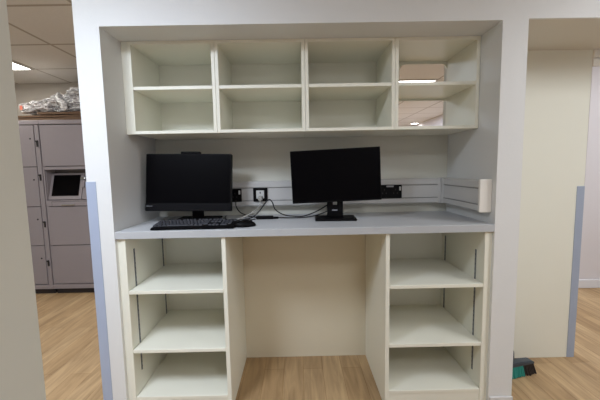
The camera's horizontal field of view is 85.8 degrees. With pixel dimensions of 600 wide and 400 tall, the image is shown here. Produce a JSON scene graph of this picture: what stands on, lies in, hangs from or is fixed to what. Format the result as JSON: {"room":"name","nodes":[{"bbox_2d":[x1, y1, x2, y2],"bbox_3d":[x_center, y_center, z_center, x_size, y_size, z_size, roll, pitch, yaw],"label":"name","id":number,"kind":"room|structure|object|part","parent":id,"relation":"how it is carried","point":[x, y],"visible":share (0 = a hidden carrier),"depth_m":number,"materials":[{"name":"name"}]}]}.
{"room":"back office","nodes":[
{"label":"back office","id":0,"kind":"room"},
{"bbox_2d":[0,0,45,399],"bbox_3d":[-0.575,0.155,-0.563,0.090,2.260,2.418,-1,5,0],"label":"wall","id":1,"kind":"structure","parent":0,"point":[21,364],"depth_m":0.61,"materials":[{"name":"grey paint"}]},
{"bbox_2d":[15,83,78,115],"bbox_3d":[-2.217,-0.242,3.887,2.800,2.260,0.100,-1,5,0],"label":"wall","id":2,"kind":"structure","parent":0,"point":[25,93],"depth_m":3.73,"materials":[{"name":"beige paint"}]},
{"bbox_2d":[155,66,447,357],"bbox_3d":[0.017,-0.106,2.034,2.042,2.260,0.063,-1,5,0],"label":"wall","id":3,"kind":"structure","parent":0,"point":[305,295],"depth_m":2.05,"materials":[{"name":"white paint"}]},
{"bbox_2d":[120,40,229,139],"bbox_3d":[-0.666,-0.586,1.808,0.468,0.458,0.338,-1,5,0],"label":"upper cabinet","id":4,"kind":"object","parent":3,"relation":"attached to","point":[169,86],"visible":0.81,"depth_m":1.79,"materials":[{"name":"beige laminate"}]},
{"bbox_3d":[-0.858,-0.582,1.806,0.017,0.458,0.338,-1,5,0],"label":"panel","id":5,"kind":"part","parent":4,"relation":"part of","materials":[{"name":"beige laminate"}]},
{"bbox_3d":[-0.653,-0.806,1.787,0.401,0.016,0.338,-1,5,0],"label":"panel","id":6,"kind":"part","parent":4,"relation":"part of","materials":[{"name":"beige laminate"}]},
{"bbox_2d":[133,86,212,102],"bbox_3d":[-0.649,-0.586,1.806,0.400,0.017,0.330,-1,5,0],"label":"shelf","id":7,"kind":"object","parent":4,"relation":"attached to","point":[156,94],"depth_m":1.74,"materials":[{"name":"beige laminate"}]},
{"bbox_3d":[-0.645,-0.366,1.829,0.401,0.016,0.338,-1,5,0],"label":"panel","id":8,"kind":"part","parent":4,"relation":"part of","materials":[{"name":"beige laminate"}]},
{"bbox_3d":[-0.650,-0.602,1.973,0.401,0.426,0.006,-1,5,0],"label":"panel","id":9,"kind":"part","parent":4,"relation":"part of","materials":[{"name":"beige laminate"}]},
{"bbox_3d":[-0.440,-0.590,1.809,0.017,0.458,0.338,-1,5,0],"label":"panel","id":10,"kind":"part","parent":4,"relation":"part of","materials":[{"name":"beige laminate"}]},
{"bbox_2d":[214,39,305,138],"bbox_3d":[-0.203,-0.595,1.811,0.455,0.458,0.338,-1,5,0],"label":"upper cabinet","id":11,"kind":"object","parent":3,"relation":"attached to","point":[260,83],"visible":1,"depth_m":1.86,"materials":[{"name":"beige laminate"}]},
{"bbox_3d":[-0.422,-0.591,1.809,0.017,0.458,0.338,-1,5,0],"label":"panel","id":12,"kind":"part","parent":11,"relation":"part of","materials":[{"name":"beige laminate"}]},
{"bbox_3d":[-0.207,-0.815,1.790,0.421,0.016,0.338,-1,5,0],"label":"panel","id":13,"kind":"part","parent":11,"relation":"part of","materials":[{"name":"beige laminate"}]},
{"bbox_2d":[219,84,301,101],"bbox_3d":[-0.203,-0.595,1.809,0.420,0.017,0.330,-1,5,0],"label":"shelf","id":14,"kind":"object","parent":11,"relation":"attached to","point":[273,92],"depth_m":1.75,"materials":[{"name":"beige laminate"}]},
{"bbox_3d":[-0.199,-0.375,1.832,0.421,0.016,0.338,-1,5,0],"label":"panel","id":15,"kind":"part","parent":11,"relation":"part of","materials":[{"name":"beige laminate"}]},
{"bbox_3d":[-0.204,-0.611,1.976,0.421,0.426,0.006,-1,5,0],"label":"panel","id":16,"kind":"part","parent":11,"relation":"part of","materials":[{"name":"beige laminate"}]},
{"bbox_3d":[0.016,-0.599,1.812,0.017,0.458,0.338,-1,5,0],"label":"panel","id":17,"kind":"part","parent":11,"relation":"part of","materials":[{"name":"beige laminate"}]},
{"bbox_2d":[304,37,395,137],"bbox_3d":[0.255,-0.604,1.814,0.459,0.458,0.338,-1,5,0],"label":"upper cabinet","id":18,"kind":"object","parent":3,"relation":"attached to","point":[350,82],"visible":0.98,"depth_m":1.85,"materials":[{"name":"beige laminate"}]},
{"bbox_3d":[0.034,-0.600,1.812,0.017,0.458,0.338,-1,5,0],"label":"panel","id":19,"kind":"part","parent":18,"relation":"part of","materials":[{"name":"beige laminate"}]},
{"bbox_3d":[0.254,-0.620,1.979,0.426,0.426,0.006,-1,5,0],"label":"panel","id":20,"kind":"part","parent":18,"relation":"part of","materials":[{"name":"beige laminate"}]},
{"bbox_3d":[0.259,-0.384,1.835,0.426,0.016,0.338,-1,5,0],"label":"panel","id":21,"kind":"part","parent":18,"relation":"part of","materials":[{"name":"beige laminate"}]},
{"bbox_3d":[0.251,-0.824,1.793,0.426,0.016,0.338,-1,5,0],"label":"panel","id":22,"kind":"part","parent":18,"relation":"part of","materials":[{"name":"beige laminate"}]},
{"bbox_2d":[309,82,391,100],"bbox_3d":[0.255,-0.604,1.812,0.424,0.017,0.330,-1,5,0],"label":"shelf","id":23,"kind":"object","parent":18,"relation":"attached to","point":[332,91],"depth_m":1.76,"materials":[{"name":"beige laminate"}]},
{"bbox_3d":[0.476,-0.608,1.815,0.017,0.458,0.338,-1,5,0],"label":"panel","id":24,"kind":"part","parent":18,"relation":"part of","materials":[{"name":"beige laminate"}]},
{"bbox_2d":[232,177,491,211],"bbox_3d":[0.021,-0.026,1.797,1.818,0.162,0.480,-1,5,0],"label":"cable trunking","id":25,"kind":"object","parent":3,"relation":"attached to","point":[473,194],"visible":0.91,"depth_m":1.98,"materials":[{"name":"grey plastic"}]},
{"bbox_2d":[232,189,241,201],"bbox_3d":[-0.431,-0.027,1.972,0.148,0.080,0.012,-1,5,0],"label":"power socket","id":26,"kind":"object","parent":25,"relation":"attached to","point":[236,193],"visible":0.54,"depth_m":1.97,"materials":[{"name":"black plastic"}]},
{"bbox_2d":[253,188,267,201],"bbox_3d":[-0.243,-0.033,1.974,0.087,0.084,0.012,-1,5,0],"label":"power socket","id":27,"kind":"object","parent":25,"relation":"attached to","point":[257,192],"visible":0.91,"depth_m":1.97,"materials":[{"name":"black plastic"}]},
{"bbox_2d":[381,185,401,197],"bbox_3d":[0.551,-0.052,1.978,0.147,0.083,0.012,-1,5,0],"label":"power socket","id":28,"kind":"object","parent":25,"relation":"attached to","point":[387,191],"visible":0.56,"depth_m":1.98,"materials":[{"name":"black plastic"}]},
{"bbox_2d":[380,36,480,135],"bbox_3d":[0.701,-0.613,1.817,0.431,0.458,0.338,-1,5,0],"label":"upper cabinet","id":29,"kind":"object","parent":3,"relation":"attached to","point":[460,55],"visible":0.88,"depth_m":1.74,"materials":[{"name":"beige laminate"}]},
{"bbox_3d":[0.494,-0.609,1.815,0.017,0.458,0.338,-1,5,0],"label":"panel","id":30,"kind":"part","parent":29,"relation":"part of","materials":[{"name":"beige laminate"}]},
{"bbox_3d":[0.700,-0.628,1.982,0.398,0.426,0.006,-1,5,0],"label":"panel","id":31,"kind":"part","parent":29,"relation":"part of","materials":[{"name":"beige laminate"}]},
{"bbox_3d":[0.706,-0.392,1.838,0.398,0.016,0.338,-1,5,0],"label":"panel","id":32,"kind":"part","parent":29,"relation":"part of","materials":[{"name":"beige laminate"}]},
{"bbox_2d":[399,81,475,98],"bbox_3d":[0.702,-0.613,1.815,0.396,0.017,0.330,-1,5,0],"label":"shelf","id":33,"kind":"object","parent":29,"relation":"attached to","point":[450,89],"depth_m":1.74,"materials":[{"name":"beige laminate"}]},
{"bbox_3d":[0.697,-0.833,1.796,0.398,0.016,0.338,-1,5,0],"label":"panel","id":34,"kind":"part","parent":29,"relation":"part of","materials":[{"name":"beige laminate"}]},
{"bbox_3d":[0.909,-0.617,1.818,0.017,0.458,0.338,-1,5,0],"label":"panel","id":35,"kind":"part","parent":29,"relation":"part of","materials":[{"name":"beige laminate"}]},
{"bbox_2d":[6,0,599,125],"bbox_3d":[0.457,-1.498,4.101,8.400,0.100,12.000,-1,5,0],"label":"ceiling","id":36,"kind":"structure","parent":0,"point":[42,38],"depth_m":2.79,"materials":[{"name":"tile"}]},
{"bbox_2d":[12,61,32,69],"bbox_3d":[-2.943,-1.264,2.911,0.591,0.012,0.591,-1,5,0],"label":"recessed light","id":37,"kind":"object","parent":36,"relation":"in","point":[16,66],"visible":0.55,"depth_m":3.13,"materials":[{"name":"grey plastic"}]},
{"bbox_2d":[13,63,27,69],"bbox_3d":[-2.943,-1.265,2.911,0.563,0.008,0.563,-1,5,0],"label":"diffuser","id":38,"kind":"object","parent":37,"relation":"attached to","point":[16,66],"depth_m":3.13,"materials":[{"name":"white plastic"}]},
{"bbox_2d":[399,79,436,81],"bbox_3d":[1.350,-1.465,4.164,0.591,0.012,0.591,-1,5,0],"label":"recessed light","id":39,"kind":"object","parent":36,"relation":"in","point":[426,80],"visible":0.24,"depth_m":3.88,"materials":[{"name":"grey"}]},
{"bbox_2d":[399,81,433,81],"bbox_3d":[1.350,-1.466,4.164,0.563,0.008,0.563,-1,5,0],"label":"diffuser","id":40,"kind":"object","parent":39,"relation":"attached to","point":[399,81],"depth_m":3.92,"materials":[{"name":"white plastic"}]},
{"bbox_2d":[36,288,599,399],"bbox_3d":[0.501,0.851,4.326,8.400,0.100,12.000,-1,5,0],"label":"floor","id":41,"kind":"structure","parent":0,"point":[68,330],"depth_m":1.96,"materials":[{"name":"brown wood"}]},
{"bbox_2d":[18,120,56,293],"bbox_3d":[-2.779,0.074,3.451,0.527,1.735,0.558,-1,5,0],"label":"locker","id":42,"kind":"object","parent":41,"relation":"on","point":[29,131],"visible":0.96,"depth_m":3.19,"materials":[{"name":"beige metal"}]},
{"bbox_3d":[-2.812,-0.521,3.143,0.467,0.395,0.018,-1,5,0],"label":"locker door","id":43,"kind":"part","parent":42,"relation":"part of","materials":[{"name":"beige metal"}]},
{"bbox_3d":[-2.805,-0.125,3.181,0.467,0.386,0.018,-1,5,0],"label":"locker door","id":44,"kind":"part","parent":42,"relation":"part of","materials":[{"name":"beige metal"}]},
{"bbox_3d":[-2.797,0.266,3.218,0.467,0.386,0.018,-1,5,0],"label":"locker door","id":45,"kind":"part","parent":42,"relation":"part of","materials":[{"name":"beige metal"}]},
{"bbox_3d":[-2.790,0.659,3.256,0.467,0.391,0.018,-1,5,0],"label":"locker door","id":46,"kind":"part","parent":42,"relation":"part of","materials":[{"name":"beige metal"}]},
{"bbox_3d":[-2.539,0.065,3.199,0.041,1.588,0.018,-1,5,0],"label":"frame post","id":47,"kind":"part","parent":42,"relation":"part of","materials":[{"name":"beige metal"}]},
{"bbox_2d":[38,120,94,292],"bbox_3d":[-2.220,0.063,3.456,0.587,1.735,0.556,-1,5,0],"label":"locker","id":48,"kind":"object","parent":41,"relation":"on","point":[62,148],"visible":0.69,"depth_m":3.21,"materials":[{"name":"beige metal"}]},
{"bbox_2d":[18,117,80,120],"bbox_3d":[-2.472,-0.809,3.354,0.939,0.029,0.468,-1,5,0],"label":"carton","id":49,"kind":"object","parent":48,"relation":"on","point":[58,118],"visible":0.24,"depth_m":3.12,"materials":[{"name":"cardboard"}]},
{"bbox_2d":[18,114,80,118],"bbox_3d":[-2.433,-0.838,3.348,0.901,0.024,0.435,-1,5,0],"label":"carton","id":50,"kind":"object","parent":49,"relation":"on","point":[70,115],"visible":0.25,"depth_m":3.13,"materials":[{"name":"cardboard"}]},
{"bbox_2d":[37,111,80,114],"bbox_3d":[-2.260,-0.866,3.333,0.572,0.023,0.422,-1,5,0],"label":"carton","id":51,"kind":"object","parent":50,"relation":"on","point":[71,112],"visible":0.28,"depth_m":3.12,"materials":[{"name":"cardboard"}]},
{"bbox_2d":[19,87,80,114],"bbox_3d":[-2.356,-1.016,3.317,0.993,0.274,0.511,-1,5,0],"label":"wrapped bundle","id":52,"kind":"object","parent":51,"relation":"on","point":[68,102],"visible":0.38,"depth_m":3.16,"materials":[{"name":"white"}]},
{"bbox_3d":[-2.230,-0.532,3.147,0.578,0.395,0.018,-1,5,0],"label":"locker door","id":53,"kind":"part","parent":48,"relation":"part of","materials":[{"name":"beige metal"}]},
{"bbox_3d":[-2.215,0.255,3.222,0.578,0.386,0.018,-1,5,0],"label":"locker door","id":54,"kind":"part","parent":48,"relation":"part of","materials":[{"name":"beige metal"}]},
{"bbox_2d":[52,201,86,206],"bbox_3d":[-2.222,0.037,3.184,0.463,0.049,0.019,-1,5,0],"label":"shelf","id":55,"kind":"object","parent":48,"relation":"on","point":[54,203],"depth_m":3.19,"materials":[{"name":"grey metal"}]},
{"bbox_3d":[-2.208,0.648,3.260,0.578,0.391,0.018,-1,5,0],"label":"locker door","id":56,"kind":"part","parent":48,"relation":"part of","materials":[{"name":"beige metal"}]},
{"bbox_3d":[-2.084,-0.141,3.238,0.171,0.264,0.096,-1,5,0],"label":"reader panel","id":57,"kind":"part","parent":48,"relation":"part of","materials":[{"name":"beige metal"}]},
{"bbox_2d":[117,237,246,399],"bbox_3d":[-0.616,0.609,1.829,0.523,0.900,0.470,-1,5,0],"label":"shelf unit","id":58,"kind":"object","parent":41,"relation":"on","point":[183,299],"visible":0.97,"depth_m":1.75,"materials":[{"name":"beige laminate"}]},
{"bbox_3d":[-0.845,0.613,1.827,0.020,0.900,0.470,-1,5,0],"label":"panel","id":59,"kind":"part","parent":58,"relation":"part of","materials":[{"name":"beige laminate"}]},
{"bbox_3d":[-0.608,0.428,1.808,0.459,0.018,0.460,-1,5,0],"label":"shelf","id":60,"kind":"part","parent":58,"relation":"part of","materials":[{"name":"beige laminate"}]},
{"bbox_3d":[-0.602,0.730,1.837,0.459,0.018,0.460,-1,5,0],"label":"shelf","id":61,"kind":"part","parent":58,"relation":"part of","materials":[{"name":"beige laminate"}]},
{"bbox_3d":[-0.598,0.978,1.861,0.459,0.018,0.460,-1,5,0],"label":"shelf","id":62,"kind":"part","parent":58,"relation":"part of","materials":[{"name":"beige laminate"}]},
{"bbox_3d":[-0.607,0.552,2.055,0.461,0.830,0.009,-1,5,0],"label":"panel","id":63,"kind":"part","parent":58,"relation":"part of","materials":[{"name":"beige laminate"}]},
{"bbox_3d":[-0.364,0.604,1.831,0.020,0.900,0.470,-1,5,0],"label":"panel","id":64,"kind":"part","parent":58,"relation":"part of","materials":[{"name":"beige laminate"}]},
{"bbox_2d":[115,211,494,238],"bbox_3d":[0.024,0.129,1.796,1.817,0.036,0.509,-1,5,0],"label":"countertop","id":65,"kind":"structure","parent":58,"relation":"on","point":[417,221],"depth_m":1.56,"materials":[{"name":"grey laminate"}]},
{"bbox_2d":[145,152,232,219],"bbox_3d":[-0.617,-0.078,1.842,0.478,0.392,0.170,-1,5,0],"label":"computer","id":66,"kind":"object","parent":65,"relation":"on","point":[196,182],"visible":0.97,"depth_m":1.78,"materials":[{"name":"black plastic"}]},
{"bbox_2d":[150,218,237,230],"bbox_3d":[-0.526,0.121,1.632,0.400,0.032,0.148,-1,5,-1],"label":"keyboard","id":67,"kind":"object","parent":65,"relation":"on","point":[219,223],"visible":0.98,"depth_m":1.60,"materials":[{"name":"black plastic"}]},
{"bbox_2d":[234,220,255,227],"bbox_3d":[-0.276,0.116,1.620,0.108,0.034,0.060,-2,6,-14],"label":"mouse","id":68,"kind":"object","parent":65,"relation":"on","point":[242,223],"visible":1,"depth_m":1.60,"materials":[{"name":"black plastic"}]},
{"bbox_2d":[238,196,262,218],"bbox_3d":[-0.325,0.047,1.884,0.260,0.126,0.056,-5,7,-36],"label":"lead","id":69,"kind":"object","parent":65,"relation":"on","point":[260,198],"visible":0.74,"depth_m":1.93,"materials":[{"name":"grey plastic"}]},
{"bbox_2d":[245,199,326,218],"bbox_3d":[-0.067,0.050,1.854,0.503,0.113,0.047,-1,5,0],"label":"power cable","id":70,"kind":"object","parent":65,"relation":"on","point":[268,199],"visible":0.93,"depth_m":1.86,"materials":[{"name":"black plastic"}]},
{"bbox_2d":[256,211,326,218],"bbox_3d":[-0.035,0.080,1.851,0.434,0.054,0.031,-1,5,0],"label":"power cable","id":71,"kind":"object","parent":65,"relation":"on","point":[270,216],"visible":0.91,"depth_m":1.84,"materials":[{"name":"black plastic"}]},
{"bbox_2d":[290,146,381,220],"bbox_3d":[0.196,-0.090,1.784,0.494,0.395,0.150,-1,5,3],"label":"monitor","id":72,"kind":"object","parent":65,"relation":"on","point":[329,176],"visible":1,"depth_m":1.75,"materials":[{"name":"black plastic"}]},
{"bbox_2d":[365,232,491,399],"bbox_3d":[0.682,0.584,1.838,0.520,0.900,0.470,-1,5,0],"label":"shelf unit","id":73,"kind":"object","parent":41,"relation":"on","point":[427,295],"visible":0.99,"depth_m":1.76,"materials":[{"name":"beige laminate"}]},
{"bbox_3d":[0.432,0.589,1.836,0.020,0.900,0.470,-1,5,0],"label":"panel","id":74,"kind":"part","parent":73,"relation":"part of","materials":[{"name":"beige laminate"}]},
{"bbox_3d":[0.670,0.526,2.063,0.462,0.827,0.009,-1,5,0],"label":"panel","id":75,"kind":"part","parent":73,"relation":"part of","materials":[{"name":"beige laminate"}]},
{"bbox_3d":[0.680,0.951,1.869,0.461,0.018,0.460,-1,5,0],"label":"shelf","id":76,"kind":"part","parent":73,"relation":"part of","materials":[{"name":"beige laminate"}]},
{"bbox_3d":[0.675,0.705,1.845,0.461,0.018,0.460,-1,5,0],"label":"shelf","id":77,"kind":"part","parent":73,"relation":"part of","materials":[{"name":"beige laminate"}]},
{"bbox_3d":[0.670,0.403,1.816,0.461,0.018,0.460,-1,5,0],"label":"shelf","id":78,"kind":"part","parent":73,"relation":"part of","materials":[{"name":"beige laminate"}]},
{"bbox_3d":[0.914,0.579,1.839,0.020,0.900,0.470,-1,5,0],"label":"panel","id":79,"kind":"part","parent":73,"relation":"part of","materials":[{"name":"beige laminate"}]},
{"bbox_2d":[512,350,536,378],"bbox_3d":[1.208,0.420,1.867,0.301,1.202,0.166,-2,6,-14],"label":"broom","id":80,"kind":"object","parent":41,"relation":"on","point":[522,367],"visible":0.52,"depth_m":1.87,"materials":[{"name":"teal plastic"}]},
{"bbox_2d":[72,0,599,399],"bbox_3d":[1.849,-0.117,1.789,5.702,2.260,0.510,-1,5,0],"label":"wall","id":81,"kind":"structure","parent":0,"point":[115,160],"depth_m":1.51,"materials":[{"name":"white paint"}]},
{"bbox_2d":[86,182,112,399],"bbox_3d":[-0.969,0.499,1.588,0.047,1.178,0.047,-1,5,0],"label":"guard","id":82,"kind":"object","parent":81,"relation":"attached to","point":[91,192],"visible":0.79,"depth_m":1.56,"materials":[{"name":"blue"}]},
{"bbox_2d":[489,396,512,399],"bbox_3d":[1.014,1.020,1.630,0.117,0.058,0.009,-1,5,0],"label":"baseboard","id":83,"kind":"structure","parent":81,"relation":"attached to","point":[492,397],"depth_m":1.62,"materials":[{"name":"white paint"}]},
{"bbox_2d":[528,19,599,50],"bbox_3d":[1.364,-1.037,1.652,0.668,0.383,0.398,-1,5,0],"label":"soffit","id":84,"kind":"object","parent":81,"relation":"attached to","point":[544,34],"depth_m":1.65,"materials":[{"name":"beige paint"}]},
{"bbox_2d":[414,115,442,125],"bbox_3d":[2.958,-0.604,6.644,0.100,2.260,6.950,-1,5,0],"label":"wall","id":85,"kind":"structure","parent":0,"point":[437,121],"depth_m":6.95,"materials":[{"name":"white paint"}]},
{"bbox_2d":[514,50,592,357],"bbox_3d":[1.379,-0.129,2.007,0.668,2.260,0.135,-1,5,0],"label":"wall","id":86,"kind":"structure","parent":0,"point":[558,82],"depth_m":1.95,"materials":[{"name":"white paint"}]},
{"bbox_2d":[566,186,584,356],"bbox_3d":[1.704,0.454,2.019,0.047,1.085,0.047,-1,5,0],"label":"guard","id":87,"kind":"object","parent":86,"relation":"attached to","point":[580,189],"visible":0.88,"depth_m":1.99,"materials":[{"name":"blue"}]},
{"bbox_2d":[579,58,599,278],"bbox_3d":[3.658,-0.280,3.140,1.860,2.260,0.100,-1,5,0],"label":"wall","id":88,"kind":"structure","parent":0,"point":[590,241],"depth_m":3.10,"materials":[{"name":"white paint"}]},
{"bbox_2d":[578,279,599,287],"bbox_3d":[3.674,0.808,3.185,1.870,0.085,0.018,-1,5,0],"label":"baseboard","id":89,"kind":"structure","parent":88,"relation":"attached to","point":[583,283],"depth_m":3.17,"materials":[{"name":"white"}]},
{"bbox_2d":[592,58,599,65],"bbox_3d":[3.637,-1.288,2.985,1.865,0.065,0.015,-1,5,0],"label":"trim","id":90,"kind":"structure","parent":88,"relation":"attached to","point":[595,62],"depth_m":2.97,"materials":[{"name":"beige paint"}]},
{"bbox_2d":[593,49,599,57],"bbox_3d":[3.635,-1.363,2.976,1.865,0.073,0.020,-1,5,0],"label":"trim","id":91,"kind":"structure","parent":88,"relation":"attached to","point":[596,53],"depth_m":2.96,"materials":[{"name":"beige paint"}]}
]}

